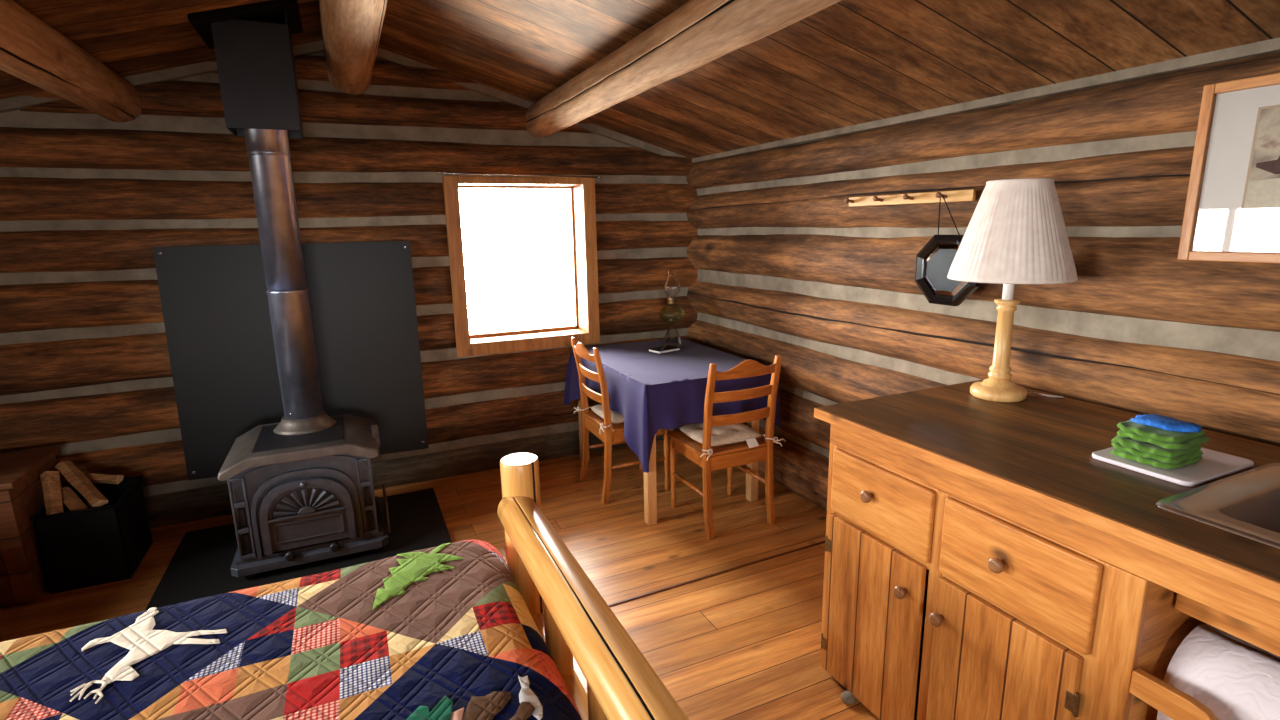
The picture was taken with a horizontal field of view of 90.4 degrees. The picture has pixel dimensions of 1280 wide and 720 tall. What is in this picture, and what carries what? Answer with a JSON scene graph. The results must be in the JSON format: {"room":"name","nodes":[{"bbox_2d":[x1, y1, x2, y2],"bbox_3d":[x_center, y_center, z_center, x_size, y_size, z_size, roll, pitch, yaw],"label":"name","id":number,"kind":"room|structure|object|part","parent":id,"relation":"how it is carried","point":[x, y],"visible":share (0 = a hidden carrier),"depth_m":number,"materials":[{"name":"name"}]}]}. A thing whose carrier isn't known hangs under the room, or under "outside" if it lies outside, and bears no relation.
{"room":"log cabin interior","nodes":[
{"label":"log cabin interior","id":0,"kind":"room"},
{"bbox_2d":[0,40,697,528],"bbox_3d":[-1.576,-0.480,3.722,4.680,2.673,0.202,-7,13,-24],"label":"wall","id":1,"kind":"structure","parent":0,"point":[87,198],"depth_m":3.41,"materials":[{"name":"brown wood"}]},
{"bbox_2d":[153,241,428,480],"bbox_3d":[-1.869,-0.011,3.529,1.234,1.252,0.046,-7,13,-24],"label":"shield","id":2,"kind":"object","parent":1,"relation":"attached to","point":[214,299],"visible":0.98,"depth_m":3.47,"materials":[{"name":"metal"}]},
{"bbox_2d":[319,0,386,94],"bbox_3d":[-0.406,-1.047,0.944,0.232,0.235,5.800,-7,13,-24],"label":"log","id":3,"kind":"object","parent":1,"relation":"attached to","point":[351,29],"visible":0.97,"depth_m":2.54,"materials":[{"name":"brown wood"}]},
{"bbox_2d":[443,176,599,356],"bbox_3d":[-0.752,-0.610,4.062,0.930,1.066,0.255,-7,13,-24],"label":"window","id":4,"kind":"structure","parent":1,"relation":"in","point":[586,330],"depth_m":4.05,"materials":[{"name":"brown wood"}]},
{"bbox_3d":[-0.789,-0.643,4.139,0.768,0.948,0.025,-7,13,-24],"label":"sash","id":5,"kind":"part","parent":4,"relation":"part of","materials":[{"name":"white"}]},
{"bbox_2d":[439,171,601,178],"bbox_3d":[-0.698,-1.114,3.831,0.991,0.031,0.039,-7,13,-24],"label":"curtain rod","id":6,"kind":"object","parent":4,"relation":"attached to","point":[440,172],"visible":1,"depth_m":3.80,"materials":[{"name":"metal"}]},
{"bbox_3d":[-0.789,-0.641,4.139,0.728,0.910,0.004,-7,13,-24],"label":"pane","id":7,"kind":"part","parent":4,"relation":"part of","materials":[{"name":"clear glass"}]},
{"bbox_2d":[0,440,879,719],"bbox_3d":[-0.345,1.348,1.433,4.750,0.120,6.150,-7,13,-24],"label":"floor","id":8,"kind":"structure","parent":0,"point":[743,643],"depth_m":2.86,"materials":[{"name":"brown wood"}]},
{"bbox_2d":[0,447,62,605],"bbox_3d":[-2.938,0.754,2.777,0.565,0.540,0.500,-7,13,-24],"label":"wooden chest","id":9,"kind":"object","parent":8,"relation":"on","point":[23,579],"visible":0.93,"depth_m":2.70,"materials":[{"name":"brown wood"}]},
{"bbox_3d":[-2.943,0.504,2.724,0.565,0.028,0.500,-7,13,-24],"label":"lid","id":10,"kind":"part","parent":9,"relation":"part of","materials":[{"name":"brown wood"}]},
{"bbox_2d":[30,475,152,593],"bbox_3d":[-2.560,0.808,2.997,0.304,0.368,0.393,-7,13,-24],"label":"bin","id":11,"kind":"object","parent":8,"relation":"on","point":[107,543],"visible":0.85,"depth_m":2.85,"materials":[{"name":"black metal"}]},
{"bbox_2d":[40,471,63,514],"bbox_3d":[-2.627,0.600,2.840,0.063,0.184,0.212,-11,16,-39],"label":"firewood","id":12,"kind":"object","parent":11,"relation":"in","point":[50,480],"visible":0.94,"depth_m":2.83,"materials":[{"name":"brown wood"}]},
{"bbox_2d":[61,487,87,510],"bbox_3d":[-2.559,0.646,2.867,0.204,0.114,0.057,6,14,30],"label":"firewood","id":13,"kind":"object","parent":11,"relation":"in","point":[70,498],"visible":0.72,"depth_m":2.86,"materials":[{"name":"brown wood"}]},
{"bbox_2d":[55,461,107,506],"bbox_3d":[-2.570,0.567,2.921,0.338,0.171,0.063,6,14,29],"label":"stick","id":14,"kind":"object","parent":11,"relation":"in","point":[73,475],"visible":0.98,"depth_m":2.91,"materials":[{"name":"brown wood"}]},
{"bbox_2d":[83,473,123,483],"bbox_3d":[-2.595,0.565,3.050,0.181,0.068,0.062,-2,12,-5],"label":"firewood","id":15,"kind":"object","parent":11,"relation":"in","point":[94,478],"visible":0.81,"depth_m":3.03,"materials":[{"name":"brown wood"}]},
{"bbox_2d":[145,488,451,609],"bbox_3d":[-1.609,0.941,3.141,1.255,0.012,1.035,-7,13,-24],"label":"mat","id":16,"kind":"object","parent":8,"relation":"on","point":[200,566],"visible":0.49,"depth_m":3.09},
{"bbox_2d":[218,410,390,579],"bbox_3d":[-1.624,0.606,3.124,0.675,0.650,0.542,-7,13,-24],"label":"wood stove","id":17,"kind":"object","parent":16,"relation":"on","point":[301,491],"visible":0.99,"depth_m":2.93,"materials":[{"name":"metal"}]},
{"bbox_3d":[-1.779,0.704,2.841,0.024,0.083,0.016,-7,13,-24],"label":"inset panel","id":18,"kind":"part","parent":17,"relation":"part of","materials":[{"name":"metal"}]},
{"bbox_3d":[-1.777,0.823,2.867,0.024,0.082,0.016,-7,13,-24],"label":"inset panel","id":19,"kind":"part","parent":17,"relation":"part of","materials":[{"name":"metal"}]},
{"bbox_2d":[244,128,322,418],"bbox_3d":[-1.678,-0.387,3.010,0.178,1.375,0.178,-7,13,-24],"label":"stovepipe","id":20,"kind":"object","parent":17,"relation":"on","point":[268,150],"visible":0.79,"depth_m":2.94,"materials":[{"name":"metal"}]},
{"bbox_3d":[-1.604,0.894,2.912,0.044,0.044,0.042,-7,13,-24],"label":"air knob","id":21,"kind":"part","parent":17,"relation":"part of","materials":[{"name":"metal"}]},
{"bbox_3d":[-1.633,0.353,3.061,0.370,0.007,0.415,-7,13,-24],"label":"griddle plate","id":22,"kind":"part","parent":17,"relation":"part of","materials":[{"name":"metal"}]},
{"bbox_3d":[-1.629,0.398,3.083,0.650,0.094,0.535,-7,13,-24],"label":"lid","id":23,"kind":"part","parent":17,"relation":"part of","materials":[{"name":"metal"}]},
{"bbox_3d":[-1.547,0.550,2.920,0.560,0.205,0.014,-7,13,-24],"label":"moulding","id":24,"kind":"part","parent":17,"relation":"part of","materials":[{"name":"metal"}]},
{"bbox_3d":[-1.528,0.567,2.881,0.028,0.028,0.016,-7,13,-24],"label":"latch knob","id":25,"kind":"part","parent":17,"relation":"part of","materials":[{"name":"metal"}]},
{"bbox_3d":[-1.530,0.767,2.935,0.330,0.125,0.013,-7,13,-24],"label":"panel moulding","id":26,"kind":"part","parent":17,"relation":"part of","materials":[{"name":"metal"}]},
{"bbox_3d":[-1.531,0.705,2.923,0.380,0.324,0.014,-7,13,-24],"label":"door frame","id":27,"kind":"part","parent":17,"relation":"part of","materials":[{"name":"metal"}]},
{"bbox_3d":[-1.542,0.686,2.942,0.444,0.380,0.027,-7,13,-24],"label":"arch moulding","id":28,"kind":"part","parent":17,"relation":"part of","materials":[{"name":"metal"}]},
{"bbox_3d":[-1.540,0.702,2.942,0.380,0.324,0.032,-7,13,-24],"label":"door","id":29,"kind":"part","parent":17,"relation":"part of","materials":[{"name":"metal"}]},
{"bbox_3d":[-1.435,0.875,2.986,0.044,0.044,0.042,-7,13,-24],"label":"air knob","id":30,"kind":"part","parent":17,"relation":"part of","materials":[{"name":"metal"}]},
{"bbox_3d":[-1.310,0.650,3.050,0.024,0.083,0.016,-7,13,-24],"label":"inset panel","id":31,"kind":"part","parent":17,"relation":"part of","materials":[{"name":"metal"}]},
{"bbox_3d":[-1.308,0.770,3.075,0.024,0.082,0.016,-7,13,-24],"label":"inset panel","id":32,"kind":"part","parent":17,"relation":"part of","materials":[{"name":"metal"}]},
{"bbox_2d":[497,453,688,719],"bbox_3d":[-1.056,0.891,0.836,2.390,1.050,1.767,-7,13,-24],"label":"bed","id":33,"kind":"object","parent":8,"relation":"on","point":[571,616],"visible":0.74,"depth_m":1.45,"materials":[{"name":"brown wood"}]},
{"bbox_3d":[-0.365,0.721,2.047,0.119,0.850,0.119,-7,13,-24],"label":"corner post","id":34,"kind":"part","parent":33,"relation":"part of","materials":[{"name":"beige wood"}]},
{"bbox_3d":[-0.019,0.993,1.339,0.100,0.101,1.620,-7,13,-24],"label":"rail","id":35,"kind":"part","parent":33,"relation":"part of","materials":[{"name":"brown wood"}]},
{"bbox_2d":[571,337,669,504],"bbox_3d":[-0.115,0.320,3.767,0.487,0.908,0.434,-7,13,-24],"label":"dining chair","id":36,"kind":"object","parent":8,"relation":"on","point":[613,434],"visible":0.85,"depth_m":3.62,"materials":[{"name":"brown wood"}]},
{"bbox_3d":[-0.356,0.306,3.861,0.087,0.905,0.033,-7,13,-24],"label":"post","id":37,"kind":"part","parent":36,"relation":"part of","materials":[{"name":"brown wood"}]},
{"bbox_3d":[-0.321,-0.058,3.593,0.051,0.090,0.350,-7,13,-24],"label":"crest rail","id":38,"kind":"part","parent":36,"relation":"part of","materials":[{"name":"brown wood"}]},
{"bbox_3d":[-0.255,0.407,3.719,0.018,0.073,0.344,-7,13,-24],"label":"seat rail","id":39,"kind":"part","parent":36,"relation":"part of","materials":[{"name":"brown wood"}]},
{"bbox_2d":[574,404,623,433],"bbox_3d":[-0.123,0.313,3.761,0.420,0.069,0.508,-7,13,-24],"label":"seat cushion","id":40,"kind":"object","parent":36,"relation":"on","point":[616,417],"visible":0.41,"depth_m":3.65,"materials":[{"name":"beige fabric"}]},
{"bbox_3d":[-0.200,0.374,3.528,0.087,0.905,0.033,-7,13,-24],"label":"post","id":41,"kind":"part","parent":36,"relation":"part of","materials":[{"name":"brown wood"}]},
{"bbox_3d":[-0.079,0.340,3.788,0.410,0.018,0.434,-7,13,-24],"label":"seat","id":42,"kind":"part","parent":36,"relation":"part of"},
{"bbox_3d":[-0.007,0.416,3.627,0.344,0.063,0.018,-7,13,-24],"label":"seat rail","id":43,"kind":"part","parent":36,"relation":"part of","materials":[{"name":"brown wood"}]},
{"bbox_3d":[0.158,0.572,3.740,0.040,0.415,0.040,-7,13,-24],"label":"leg","id":44,"kind":"part","parent":36,"relation":"part of","materials":[{"name":"brown wood"}]},
{"bbox_2d":[578,369,759,524],"bbox_3d":[0.154,0.361,3.906,0.761,0.758,1.101,-7,13,-24],"label":"dining table","id":45,"kind":"object","parent":8,"relation":"on","point":[650,481],"visible":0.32,"depth_m":3.35,"materials":[{"name":"brown wood"}]},
{"bbox_3d":[-0.381,0.319,4.220,0.052,0.731,0.052,-7,13,-24],"label":"leg","id":46,"kind":"part","parent":45,"relation":"part of","materials":[{"name":"brown wood"}]},
{"bbox_3d":[0.051,0.507,3.299,0.052,0.731,0.052,-7,13,-24],"label":"leg","id":47,"kind":"part","parent":45,"relation":"part of","materials":[{"name":"beige wood"}]},
{"bbox_2d":[564,338,780,472],"bbox_3d":[0.132,0.202,3.877,0.900,0.454,1.238,-7,13,-24],"label":"tablecloth","id":48,"kind":"object","parent":45,"relation":"on","point":[676,402],"visible":0.68,"depth_m":3.41,"materials":[{"name":"blue fabric"}]},
{"bbox_2d":[648,345,679,353],"bbox_3d":[0.152,-0.065,3.987,0.170,0.019,0.110,-11,15,-38],"label":"notebook","id":49,"kind":"object","parent":48,"relation":"on","point":[657,350],"visible":1,"depth_m":3.96,"materials":[{"name":"paper"}]},
{"bbox_2d":[659,270,684,346],"bbox_3d":[0.206,-0.328,4.071,0.168,0.502,0.168,-7,13,-24],"label":"oil lamp","id":50,"kind":"object","parent":48,"relation":"on","point":[671,300],"visible":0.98,"depth_m":4.11,"materials":[{"name":"clear glass"}]},
{"bbox_3d":[0.205,-0.382,4.059,0.062,0.046,0.062,-7,13,-24],"label":"burner","id":51,"kind":"part","parent":50,"relation":"part of","materials":[{"name":"gold metal"}]},
{"bbox_3d":[0.632,0.440,3.557,0.052,0.731,0.052,-7,13,-24],"label":"leg","id":52,"kind":"part","parent":45,"relation":"part of","materials":[{"name":"beige wood"}]},
{"bbox_2d":[608,540,825,606],"bbox_3d":[0.282,0.972,2.836,1.641,0.005,0.011,-7,13,-25],"label":"trim","id":53,"kind":"structure","parent":8,"relation":"on","point":[821,542],"depth_m":2.86,"materials":[{"name":"brown wood"}]},
{"bbox_2d":[667,355,780,539],"bbox_3d":[0.433,0.399,3.345,0.434,0.908,0.487,-7,13,-24],"label":"dining chair","id":54,"kind":"object","parent":8,"relation":"on","point":[728,456],"visible":0.95,"depth_m":3.18,"materials":[{"name":"brown wood"}]},
{"bbox_3d":[0.184,0.621,3.510,0.040,0.415,0.040,-7,13,-24],"label":"leg","id":55,"kind":"part","parent":54,"relation":"part of","materials":[{"name":"brown wood"}]},
{"bbox_3d":[0.252,0.478,3.311,0.018,0.063,0.344,-7,13,-24],"label":"seat rail","id":56,"kind":"part","parent":54,"relation":"part of","materials":[{"name":"brown wood"}]},
{"bbox_3d":[0.338,0.452,3.110,0.033,0.905,0.087,-7,13,-24],"label":"post","id":57,"kind":"part","parent":54,"relation":"part of","materials":[{"name":"brown wood"}]},
{"bbox_3d":[0.418,0.416,3.384,0.434,0.018,0.410,-7,13,-24],"label":"seat","id":58,"kind":"part","parent":54,"relation":"part of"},
{"bbox_3d":[0.517,0.582,3.658,0.040,0.415,0.040,-7,13,-24],"label":"leg","id":59,"kind":"part","parent":54,"relation":"part of","materials":[{"name":"brown wood"}]},
{"bbox_2d":[679,423,785,460],"bbox_3d":[0.437,0.393,3.335,0.508,0.069,0.420,-7,13,-24],"label":"seat cushion","id":60,"kind":"object","parent":54,"relation":"on","point":[734,433],"visible":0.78,"depth_m":3.27,"materials":[{"name":"beige fabric"}]},
{"bbox_3d":[0.500,0.498,3.221,0.344,0.073,0.018,-7,13,-24],"label":"seat rail","id":61,"kind":"part","parent":54,"relation":"part of","materials":[{"name":"brown wood"}]},
{"bbox_3d":[0.516,0.038,3.065,0.350,0.090,0.051,-7,13,-24],"label":"crest rail","id":62,"kind":"part","parent":54,"relation":"part of","materials":[{"name":"brown wood"}]},
{"bbox_3d":[0.678,0.413,3.261,0.033,0.905,0.087,-7,13,-24],"label":"post","id":63,"kind":"part","parent":54,"relation":"part of","materials":[{"name":"brown wood"}]},
{"bbox_2d":[841,691,855,703],"bbox_3d":[0.686,1.111,2.091,0.048,0.028,0.047,-7,13,-24],"label":"pebble","id":64,"kind":"object","parent":8,"relation":"on","point":[847,697],"visible":1,"depth_m":2.08,"materials":[{"name":"grey stone"}]},
{"bbox_2d":[820,424,1279,719],"bbox_3d":[1.372,0.793,1.367,0.767,0.896,2.105,-7,13,-24],"label":"base cabinet","id":65,"kind":"object","parent":8,"relation":"on","point":[948,595],"visible":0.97,"depth_m":1.58,"materials":[{"name":"brown wood"}]},
{"bbox_3d":[0.686,0.409,1.910,0.038,0.038,0.038,-7,13,-24],"label":"knob","id":66,"kind":"part","parent":65,"relation":"part of","materials":[{"name":"brown wood"}]},
{"bbox_3d":[0.719,0.827,2.001,0.018,0.580,0.385,-7,13,-24],"label":"door","id":67,"kind":"part","parent":65,"relation":"part of","materials":[{"name":"brown wood"}]},
{"bbox_3d":[0.962,0.598,2.306,0.714,0.891,0.020,-7,13,-24],"label":"panel","id":68,"kind":"part","parent":65,"relation":"part of","materials":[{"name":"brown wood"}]},
{"bbox_3d":[0.715,0.425,1.906,0.018,0.212,0.389,-7,13,-24],"label":"drawer","id":69,"kind":"part","parent":65,"relation":"part of","materials":[{"name":"brown wood"}]},
{"bbox_3d":[0.753,0.666,1.826,0.038,0.038,0.038,-7,13,-24],"label":"knob","id":70,"kind":"part","parent":65,"relation":"part of","materials":[{"name":"brown wood"}]},
{"bbox_3d":[0.805,0.699,1.716,0.038,0.038,0.038,-7,13,-24],"label":"knob","id":71,"kind":"part","parent":65,"relation":"part of","materials":[{"name":"brown wood"}]},
{"bbox_3d":[0.823,0.572,1.753,0.018,0.038,0.804,-7,13,-24],"label":"rail","id":72,"kind":"part","parent":65,"relation":"part of","materials":[{"name":"brown wood"}]},
{"bbox_3d":[0.819,0.368,1.710,0.018,0.036,0.804,-7,13,-24],"label":"rail","id":73,"kind":"part","parent":65,"relation":"part of","materials":[{"name":"brown wood"}]},
{"bbox_3d":[0.864,0.493,1.531,0.038,0.038,0.038,-7,13,-24],"label":"knob","id":74,"kind":"part","parent":65,"relation":"part of","materials":[{"name":"brown wood"}]},
{"bbox_3d":[0.897,0.905,1.618,0.018,0.580,0.370,-7,13,-24],"label":"door","id":75,"kind":"part","parent":65,"relation":"part of","materials":[{"name":"brown wood"}]},
{"bbox_3d":[0.892,0.502,1.527,0.018,0.216,0.385,-7,13,-24],"label":"drawer","id":76,"kind":"part","parent":65,"relation":"part of","materials":[{"name":"brown wood"}]},
{"bbox_2d":[814,379,1279,601],"bbox_3d":[1.402,0.327,1.316,0.827,0.033,2.157,-7,13,-24],"label":"countertop","id":77,"kind":"structure","parent":65,"relation":"on","point":[1037,450],"depth_m":1.63,"materials":[{"name":"brown wood"}]},
{"bbox_2d":[947,178,1077,402],"bbox_3d":[1.231,-0.228,2.123,0.376,0.722,0.376,-7,13,-24],"label":"table lamp","id":78,"kind":"object","parent":77,"relation":"on","point":[1016,233],"visible":1,"depth_m":1.98,"materials":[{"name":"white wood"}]},
{"bbox_3d":[1.234,-0.071,2.157,0.078,0.270,0.078,-7,13,-24],"label":"stem","id":79,"kind":"part","parent":78,"relation":"part of","materials":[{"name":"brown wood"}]},
{"bbox_3d":[1.227,-0.425,2.081,0.376,0.318,0.376,-7,13,-24],"label":"lamp shade","id":80,"kind":"part","parent":78,"relation":"part of","materials":[{"name":"white fabric"}]},
{"bbox_3d":[1.383,0.119,2.183,0.122,0.012,0.012,4,13,23],"label":"cord","id":81,"kind":"part","parent":78,"relation":"part of","materials":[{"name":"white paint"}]},
{"bbox_2d":[1092,447,1253,485],"bbox_3d":[1.325,0.248,1.585,0.293,0.012,0.220,-7,13,-24],"label":"cutting board","id":82,"kind":"object","parent":77,"relation":"on","point":[1213,465],"visible":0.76,"depth_m":1.52,"materials":[{"name":"white plastic"}]},
{"bbox_2d":[1111,436,1202,468],"bbox_3d":[1.278,0.219,1.575,0.170,0.048,0.147,-7,13,-24],"label":"dishcloth","id":83,"kind":"object","parent":82,"relation":"on","point":[1128,448],"visible":0.76,"depth_m":1.53,"materials":[{"name":"green fabric"}]},
{"bbox_2d":[1117,420,1209,448],"bbox_3d":[1.290,0.179,1.569,0.162,0.035,0.148,-7,13,-24],"label":"dishcloth","id":84,"kind":"object","parent":83,"relation":"on","point":[1165,439],"visible":0.73,"depth_m":1.52,"materials":[{"name":"green fabric"}]},
{"bbox_2d":[1130,414,1201,431],"bbox_3d":[1.290,0.155,1.559,0.095,0.020,0.136,-13,17,-43],"label":"scrubber","id":85,"kind":"object","parent":84,"relation":"on","point":[1159,421],"visible":1,"depth_m":1.54,"materials":[{"name":"blue plastic"}]},
{"bbox_2d":[1156,463,1279,548],"bbox_3d":[1.471,0.424,1.153,0.523,0.174,0.715,-7,13,-24],"label":"sink","id":86,"kind":"object","parent":77,"relation":"in","point":[1246,504],"visible":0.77,"depth_m":1.38,"materials":[{"name":"metal"}]},
{"bbox_2d":[1156,624,1279,719],"bbox_3d":[1.246,0.741,1.267,0.232,0.315,0.264,-7,13,-24],"label":"paper towel roll","id":87,"kind":"object","parent":65,"relation":"in","point":[1233,677],"visible":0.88,"depth_m":1.26,"materials":[{"name":"white paper"}]},
{"bbox_2d":[0,0,1279,158],"bbox_3d":[-0.435,-0.912,0.929,5.050,0.807,6.350,-7,13,-24],"label":"ceiling","id":88,"kind":"structure","parent":0,"point":[846,63],"depth_m":2.44,"materials":[{"name":"brown wood"}]},
{"bbox_2d":[0,0,140,122],"bbox_3d":[-1.357,-0.748,0.560,0.216,0.218,5.800,-7,13,-24],"label":"log","id":89,"kind":"object","parent":88,"relation":"attached to","point":[32,51],"visible":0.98,"depth_m":2.26,"materials":[{"name":"brown wood"}]},
{"bbox_2d":[187,0,303,138],"bbox_3d":[-1.698,-1.278,2.818,0.395,0.519,0.460,-7,13,-24],"label":"box","id":90,"kind":"object","parent":88,"relation":"hanging from","point":[252,43],"visible":1,"depth_m":2.70,"materials":[{"name":"black metal"}]},
{"bbox_2d":[526,0,841,137],"bbox_3d":[0.551,-0.961,1.409,0.200,0.203,5.800,-7,13,-24],"label":"log","id":91,"kind":"object","parent":88,"relation":"attached to","point":[697,33],"visible":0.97,"depth_m":2.23,"materials":[{"name":"brown wood"}]},
{"bbox_2d":[686,37,1279,509],"bbox_3d":[1.618,0.100,2.046,0.256,2.035,6.060,-7,13,-24],"label":"wall","id":92,"kind":"structure","parent":0,"point":[786,267],"depth_m":2.40,"materials":[{"name":"brown wood"}]},
{"bbox_2d":[844,189,975,206],"bbox_3d":[1.082,-0.668,2.632,0.064,0.042,0.650,-7,13,-24],"label":"peg rail","id":93,"kind":"object","parent":92,"relation":"attached to","point":[956,195],"visible":1,"depth_m":2.58,"materials":[{"name":"brown wood"}]},
{"bbox_2d":[915,196,978,305],"bbox_3d":[1.192,-0.427,2.474,0.042,0.425,0.284,-7,13,-24],"label":"wall mirror","id":94,"kind":"object","parent":93,"relation":"hanging from","point":[934,261],"visible":0.82,"depth_m":2.51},
{"bbox_3d":[1.169,-0.563,2.480,0.004,0.159,0.038,5,14,28],"label":"hanging cord","id":95,"kind":"part","parent":94,"relation":"part of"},
{"bbox_3d":[1.199,-0.353,2.493,0.030,0.272,0.284,-7,13,-24],"label":"frame","id":96,"kind":"part","parent":94,"relation":"part of","materials":[{"name":"black wood"}]},
{"bbox_3d":[1.191,-0.553,2.432,0.079,0.160,0.004,10,17,43],"label":"hanging cord","id":97,"kind":"part","parent":94,"relation":"part of","materials":[{"name":"black"}]},
{"bbox_2d":[1177,73,1279,263],"bbox_3d":[1.645,-0.452,1.471,0.024,0.461,0.615,-7,13,-24],"label":"framed picture","id":98,"kind":"object","parent":92,"relation":"attached to","point":[1232,211],"visible":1,"depth_m":1.66,"materials":[{"name":"brown wood"}]},
{"bbox_3d":[1.522,-0.506,1.733,0.024,0.461,0.026,-7,13,-24],"label":"frame","id":99,"kind":"part","parent":98,"relation":"part of","materials":[{"name":"brown wood"}]},
{"bbox_3d":[1.649,-0.239,1.516,0.024,0.026,0.563,-7,13,-24],"label":"frame","id":100,"kind":"part","parent":98,"relation":"part of","materials":[{"name":"brown wood"}]},
{"bbox_3d":[1.641,-0.665,1.426,0.024,0.026,0.563,-7,13,-24],"label":"frame","id":101,"kind":"part","parent":98,"relation":"part of","materials":[{"name":"brown wood"}]},
{"bbox_2d":[1242,107,1279,216],"bbox_3d":[1.647,-0.469,1.468,0.002,0.266,0.365,-7,13,-24],"label":"print","id":102,"kind":"object","parent":98,"relation":"attached to","point":[1261,170],"depth_m":1.61},
{"bbox_3d":[-1.082,0.977,0.855,2.080,0.275,1.530,-7,13,-24],"label":"mattress","id":103,"kind":"object","parent":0,"visible":0},
{"bbox_2d":[0,539,581,719],"bbox_3d":[-1.076,1.030,0.917,2.175,0.521,1.730,-7,13,-24],"label":"quilt","id":104,"kind":"object","parent":103,"relation":"on","point":[447,631],"visible":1,"depth_m":1.42,"materials":[{"name":"multicoloured fabric"}]}
]}

